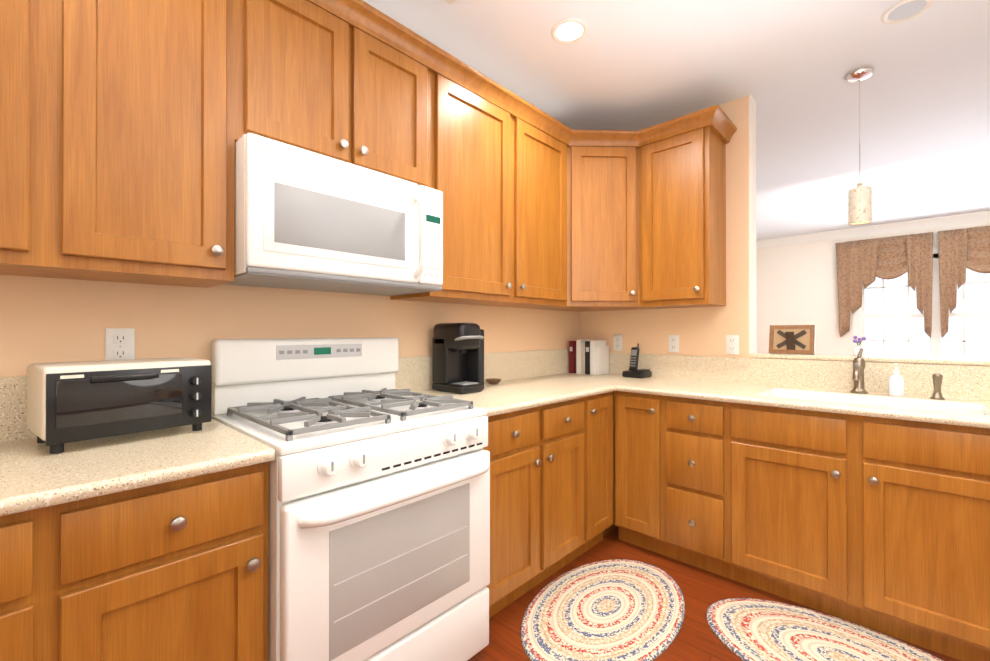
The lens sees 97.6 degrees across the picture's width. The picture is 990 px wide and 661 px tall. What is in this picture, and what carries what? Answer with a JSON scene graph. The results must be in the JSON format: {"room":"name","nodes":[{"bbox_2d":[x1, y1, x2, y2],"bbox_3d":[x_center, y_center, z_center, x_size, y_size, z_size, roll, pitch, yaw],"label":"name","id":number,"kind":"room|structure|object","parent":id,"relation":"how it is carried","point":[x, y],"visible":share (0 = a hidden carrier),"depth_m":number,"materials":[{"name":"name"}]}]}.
{"room":"kitchen","nodes":[
{"label":"kitchen","id":0,"kind":"room"},
{"bbox_2d":[0,275,578,413],"bbox_3d":[-0.968,-0.088,1.718,0.120,2.610,4.600,0,0,43],"label":"wall","id":1,"kind":"structure","parent":0,"point":[46,320],"depth_m":1.56,"materials":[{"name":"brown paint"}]},
{"bbox_2d":[0,0,55,277],"bbox_3d":[-1.392,-0.689,0.938,0.328,1.066,0.581,0,0,43],"label":"upper cabinet","id":2,"kind":"object","parent":1,"relation":"attached to","point":[27,27],"depth_m":1.02,"materials":[{"name":"brown wood"}]},
{"bbox_2d":[105,328,134,359],"bbox_3d":[-1.195,0.051,1.381,0.008,0.116,0.072,0,0,43],"label":"electrical outlet","id":3,"kind":"object","parent":1,"relation":"attached to","point":[119,343],"visible":0.85,"depth_m":1.38,"materials":[{"name":"white plastic"}]},
{"bbox_2d":[52,0,243,287],"bbox_3d":[-1.054,-0.687,1.298,0.328,1.066,0.407,0,0,43],"label":"upper cabinet","id":4,"kind":"object","parent":1,"relation":"attached to","point":[125,125],"depth_m":1.19,"materials":[{"name":"brown wood"}]},
{"bbox_2d":[244,0,435,188],"bbox_3d":[-0.652,-0.907,1.726,0.328,0.624,0.765,0,0,43],"label":"upper cabinet","id":5,"kind":"object","parent":1,"relation":"attached to","point":[341,80],"depth_m":1.59,"materials":[{"name":"brown wood"}]},
{"bbox_2d":[224,133,442,295],"bbox_3d":[-0.601,-0.380,1.676,0.468,0.422,0.756,0,0,43],"label":"microwave","id":6,"kind":"object","parent":5,"relation":"attached to","point":[308,220],"visible":0.98,"depth_m":1.48,"materials":[{"name":"white plastic"},{"name":"dark glass"}]},
{"bbox_2d":[390,48,571,308],"bbox_3d":[-0.024,-0.683,2.393,0.328,1.066,1.068,0,0,43],"label":"upper cabinet","id":7,"kind":"object","parent":1,"relation":"attached to","point":[504,166],"depth_m":2.22,"materials":[{"name":"brown wood"}]},
{"bbox_2d":[544,129,651,311],"bbox_3d":[0.665,-0.681,2.907,0.627,1.066,0.627,0,0,43],"label":"upper cabinet","id":8,"kind":"object","parent":1,"relation":"attached to","point":[605,163],"depth_m":2.68,"materials":[{"name":"brown wood"}]},
{"bbox_2d":[363,0,989,239],"bbox_3d":[2.256,-1.442,2.013,4.420,0.100,9.440,0,0,43],"label":"ceiling","id":9,"kind":"structure","parent":0,"point":[789,66],"depth_m":2.39,"materials":[{"name":"white paint"}]},
{"bbox_2d":[445,0,456,3],"bbox_3d":[-0.190,-1.386,1.719,0.160,0.013,0.180,0,0,43],"label":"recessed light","id":10,"kind":"object","parent":9,"relation":"in","point":[450,1],"visible":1,"depth_m":1.82,"materials":[{"name":"white plastic"}]},
{"bbox_2d":[551,18,587,43],"bbox_3d":[0.346,-1.387,2.011,0.170,0.008,0.170,0,0,43],"label":"recessed light","id":11,"kind":"object","parent":9,"relation":"in","point":[568,30],"visible":1,"depth_m":2.00,"materials":[{"name":"white plastic"}]},
{"bbox_2d":[845,67,873,224],"bbox_3d":[1.975,-0.985,2.344,0.120,0.810,0.120,0,0,43],"label":"pendant lamp","id":12,"kind":"object","parent":9,"relation":"hanging from","point":[860,204],"visible":1,"depth_m":2.31,"materials":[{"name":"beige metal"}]},
{"bbox_2d":[881,0,934,23],"bbox_3d":[1.786,-1.388,1.878,0.170,0.008,0.170,0,0,43],"label":"recessed light","id":13,"kind":"object","parent":9,"relation":"in","point":[901,11],"visible":1,"depth_m":1.88,"materials":[{"name":"white plastic"}]},
{"bbox_2d":[468,526,959,660],"bbox_3d":[2.256,1.268,2.002,4.420,0.100,9.440,0,0,43],"label":"floor","id":14,"kind":"structure","parent":0,"point":[697,638],"depth_m":1.93,"materials":[{"name":"brown wood"}]},
{"bbox_2d":[0,504,59,660],"bbox_3d":[-1.287,0.775,0.834,0.618,0.878,0.581,0,0,43],"label":"base cabinet","id":15,"kind":"object","parent":14,"relation":"on","point":[29,540],"depth_m":0.82,"materials":[{"name":"brown wood"}]},
{"bbox_2d":[0,376,274,515],"bbox_3d":[-1.138,0.231,0.974,0.645,0.205,0.987,0,0,43],"label":"countertop","id":16,"kind":"structure","parent":15,"relation":"on","point":[34,474],"depth_m":1.04,"materials":[{"name":"beige stone"}]},
{"bbox_2d":[27,357,211,453],"bbox_3d":[-1.056,0.197,1.243,0.262,0.214,0.365,0,0,36],"label":"toaster oven","id":17,"kind":"object","parent":16,"relation":"on","point":[68,402],"visible":1,"depth_m":1.14,"materials":[{"name":"black"}]},
{"bbox_2d":[60,462,268,660],"bbox_3d":[-0.949,0.776,1.193,0.618,0.878,0.407,0,0,43],"label":"base cabinet","id":18,"kind":"object","parent":14,"relation":"on","point":[177,570],"depth_m":0.98,"materials":[{"name":"brown wood"}]},
{"bbox_2d":[211,338,489,660],"bbox_3d":[-0.492,0.621,1.569,0.751,1.179,0.756,0,0,43],"label":"range","id":19,"kind":"object","parent":14,"relation":"on","point":[379,516],"visible":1,"depth_m":1.37,"materials":[{"name":"white metal"}]},
{"bbox_2d":[483,397,591,617],"bbox_3d":[-0.018,0.780,2.182,0.618,0.878,0.778,0,0,43],"label":"base cabinet","id":20,"kind":"object","parent":14,"relation":"on","point":[541,500],"depth_m":1.95,"materials":[{"name":"brown wood"}]},
{"bbox_2d":[395,349,619,416],"bbox_3d":[0.086,0.236,2.265,0.660,0.205,1.037,0,0,43],"label":"countertop","id":21,"kind":"structure","parent":20,"relation":"on","point":[530,379],"depth_m":2.40,"materials":[{"name":"beige stone"}]},
{"bbox_2d":[432,322,483,393],"bbox_3d":[-0.174,0.134,2.220,0.249,0.347,0.199,0,0,43],"label":"coffee maker","id":22,"kind":"object","parent":21,"relation":"on","point":[457,358],"visible":1,"depth_m":2.18,"materials":[{"name":"black plastic"}]},
{"bbox_2d":[485,378,501,383],"bbox_3d":[-0.009,0.296,2.517,0.096,0.026,0.096,0,0,43],"label":"dish","id":23,"kind":"object","parent":21,"relation":"on","point":[493,381],"visible":1,"depth_m":2.49,"materials":[{"name":"brown ceramic"}]},
{"bbox_2d":[569,339,608,374],"bbox_3d":[0.682,0.189,3.157,0.231,0.245,0.180,0,0,43],"label":"books","id":24,"kind":"object","parent":21,"relation":"on","point":[589,357],"visible":1,"depth_m":3.10,"materials":[{"name":"white paper"}]},
{"bbox_2d":[588,391,615,546],"bbox_3d":[0.354,0.782,2.578,0.618,0.878,0.310,0,0,43],"label":"base cabinet","id":25,"kind":"object","parent":14,"relation":"on","point":[601,407],"depth_m":2.40,"materials":[{"name":"brown wood"}]},
{"bbox_2d":[521,559,684,660],"bbox_3d":[0.487,1.210,1.895,0.580,0.013,0.940,0,0,43],"label":"oval rug","id":26,"kind":"object","parent":14,"relation":"on","point":[618,610],"visible":0.98,"depth_m":1.83,"materials":[{"name":"multicoloured fabric"}]},
{"bbox_2d":[616,391,663,554],"bbox_3d":[0.987,0.782,2.605,0.290,0.878,0.618,0,0,43],"label":"base cabinet","id":27,"kind":"object","parent":14,"relation":"on","point":[639,416],"depth_m":2.38,"materials":[{"name":"brown wood"}]},
{"bbox_2d":[620,353,989,428],"bbox_3d":[1.427,0.315,2.166,2.747,0.362,0.657,0,0,43],"label":"countertop","id":28,"kind":"structure","parent":27,"relation":"on","point":[812,385],"depth_m":2.16,"materials":[{"name":"beige stone"}]},
{"bbox_2d":[622,343,651,377],"bbox_3d":[0.952,0.199,2.900,0.145,0.224,0.155,0,0,43],"label":"phone","id":29,"kind":"object","parent":28,"relation":"on","point":[632,372],"visible":0.98,"depth_m":2.90,"materials":[{"name":"black plastic"}]},
{"bbox_2d":[850,348,867,393],"bbox_3d":[1.745,0.198,2.083,0.068,0.220,0.230,0,0,43],"label":"faucet","id":30,"kind":"object","parent":28,"relation":"on","point":[858,371],"visible":1,"depth_m":2.12,"materials":[{"name":"grey metal"}]},
{"bbox_2d":[888,363,903,396],"bbox_3d":[1.883,0.230,2.033,0.056,0.156,0.068,0,0,43],"label":"soap dispenser","id":31,"kind":"object","parent":28,"relation":"on","point":[896,384],"visible":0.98,"depth_m":2.02,"materials":[{"name":"white plastic"}]},
{"bbox_2d":[930,373,944,399],"bbox_3d":[1.977,0.249,1.935,0.048,0.116,0.057,0,0,43],"label":"sprayer","id":32,"kind":"object","parent":28,"relation":"on","point":[937,378],"visible":1,"depth_m":1.93,"materials":[{"name":"grey metal"}]},
{"bbox_2d":[664,396,763,581],"bbox_3d":[1.212,0.781,2.393,0.328,0.878,0.618,0,0,43],"label":"base cabinet","id":33,"kind":"object","parent":14,"relation":"on","point":[714,450],"depth_m":2.11,"materials":[{"name":"brown wood"}]},
{"bbox_2d":[706,598,942,660],"bbox_3d":[1.282,1.209,1.580,0.940,0.013,0.580,0,0,41],"label":"oval rug","id":34,"kind":"object","parent":14,"relation":"on","point":[746,629],"visible":1,"depth_m":1.70,"materials":[{"name":"multicoloured fabric"}]},
{"bbox_2d":[579,95,977,365],"bbox_3d":[2.258,-0.087,1.922,4.300,2.610,0.120,0,0,43],"label":"wall","id":35,"kind":"structure","parent":0,"point":[702,331],"depth_m":2.63,"materials":[{"name":"brown paint"}]},
{"bbox_2d":[613,335,622,350],"bbox_3d":[0.886,0.088,3.123,0.072,0.116,0.008,0,0,43],"label":"electrical outlet","id":36,"kind":"object","parent":35,"relation":"attached to","point":[617,342],"visible":1,"depth_m":3.12,"materials":[{"name":"white plastic"}]},
{"bbox_2d":[668,335,678,352],"bbox_3d":[1.176,0.087,2.851,0.072,0.116,0.008,0,0,43],"label":"electrical outlet","id":37,"kind":"object","parent":35,"relation":"attached to","point":[673,343],"visible":1,"depth_m":2.85,"materials":[{"name":"white plastic"}]},
{"bbox_2d":[640,108,727,308],"bbox_3d":[1.145,-0.682,2.661,0.410,1.066,0.328,0,0,43],"label":"upper cabinet","id":38,"kind":"object","parent":35,"relation":"attached to","point":[683,159],"depth_m":2.53,"materials":[{"name":"brown wood"}]},
{"bbox_2d":[726,335,738,354],"bbox_3d":[1.431,0.086,2.611,0.072,0.116,0.008,0,0,43],"label":"electrical outlet","id":39,"kind":"object","parent":35,"relation":"attached to","point":[732,344],"visible":1,"depth_m":2.61,"materials":[{"name":"white plastic"}]},
{"bbox_2d":[751,353,989,365],"bbox_3d":[2.687,0.142,1.518,3.123,0.022,0.176,0,0,43],"label":"ledge cap","id":40,"kind":"object","parent":35,"relation":"on","point":[959,361],"visible":0.98,"depth_m":2.15,"materials":[{"name":"beige stone"}]},
{"bbox_2d":[769,325,814,354],"bbox_3d":[1.673,0.051,2.448,0.215,0.164,0.082,0,0,43],"label":"picture frame","id":41,"kind":"object","parent":40,"relation":"on","point":[791,339],"visible":0.98,"depth_m":2.44,"materials":[{"name":"brown wood"}]},
{"bbox_2d":[853,336,865,355],"bbox_3d":[1.900,0.080,2.258,0.054,0.107,0.043,0,0,43],"label":"flower vase","id":42,"kind":"object","parent":40,"relation":"on","point":[856,349],"visible":0.92,"depth_m":2.26,"materials":[{"name":"white ceramic"}]},
{"bbox_2d":[756,221,989,354],"bbox_3d":[5.449,-0.073,5.401,4.420,2.610,0.120,0,0,43],"label":"wall","id":43,"kind":"structure","parent":0,"point":[796,284],"depth_m":6.23,"materials":[{"name":"white paint"}]},
{"bbox_2d":[756,211,989,247],"bbox_3d":[5.418,-1.323,5.293,4.289,0.109,0.085,0,0,43],"label":"crown molding","id":44,"kind":"structure","parent":43,"relation":"attached to","point":[967,218],"depth_m":5.65,"materials":[{"name":"white wood"}]},
{"bbox_2d":[836,226,989,337],"bbox_3d":[5.384,-0.559,5.290,1.923,1.302,0.094,0,0,43],"label":"curtain valance","id":45,"kind":"object","parent":43,"relation":"attached to","point":[862,263],"visible":1,"depth_m":5.38,"materials":[{"name":"fabric"}]},
{"bbox_2d":[853,248,989,358],"bbox_3d":[5.447,-0.248,5.356,1.580,1.540,0.130,0,0,43],"label":"window","id":46,"kind":"structure","parent":43,"relation":"in","point":[935,340],"depth_m":5.37,"materials":[{"name":"white plastic"}]},
{"label":"outside","id":47,"kind":"structure","parent":0,"visible":0},
{"bbox_2d":[865,268,989,358],"bbox_3d":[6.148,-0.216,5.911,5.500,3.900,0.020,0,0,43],"label":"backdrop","id":48,"kind":"structure","parent":47,"point":[977,299],"depth_m":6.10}
]}

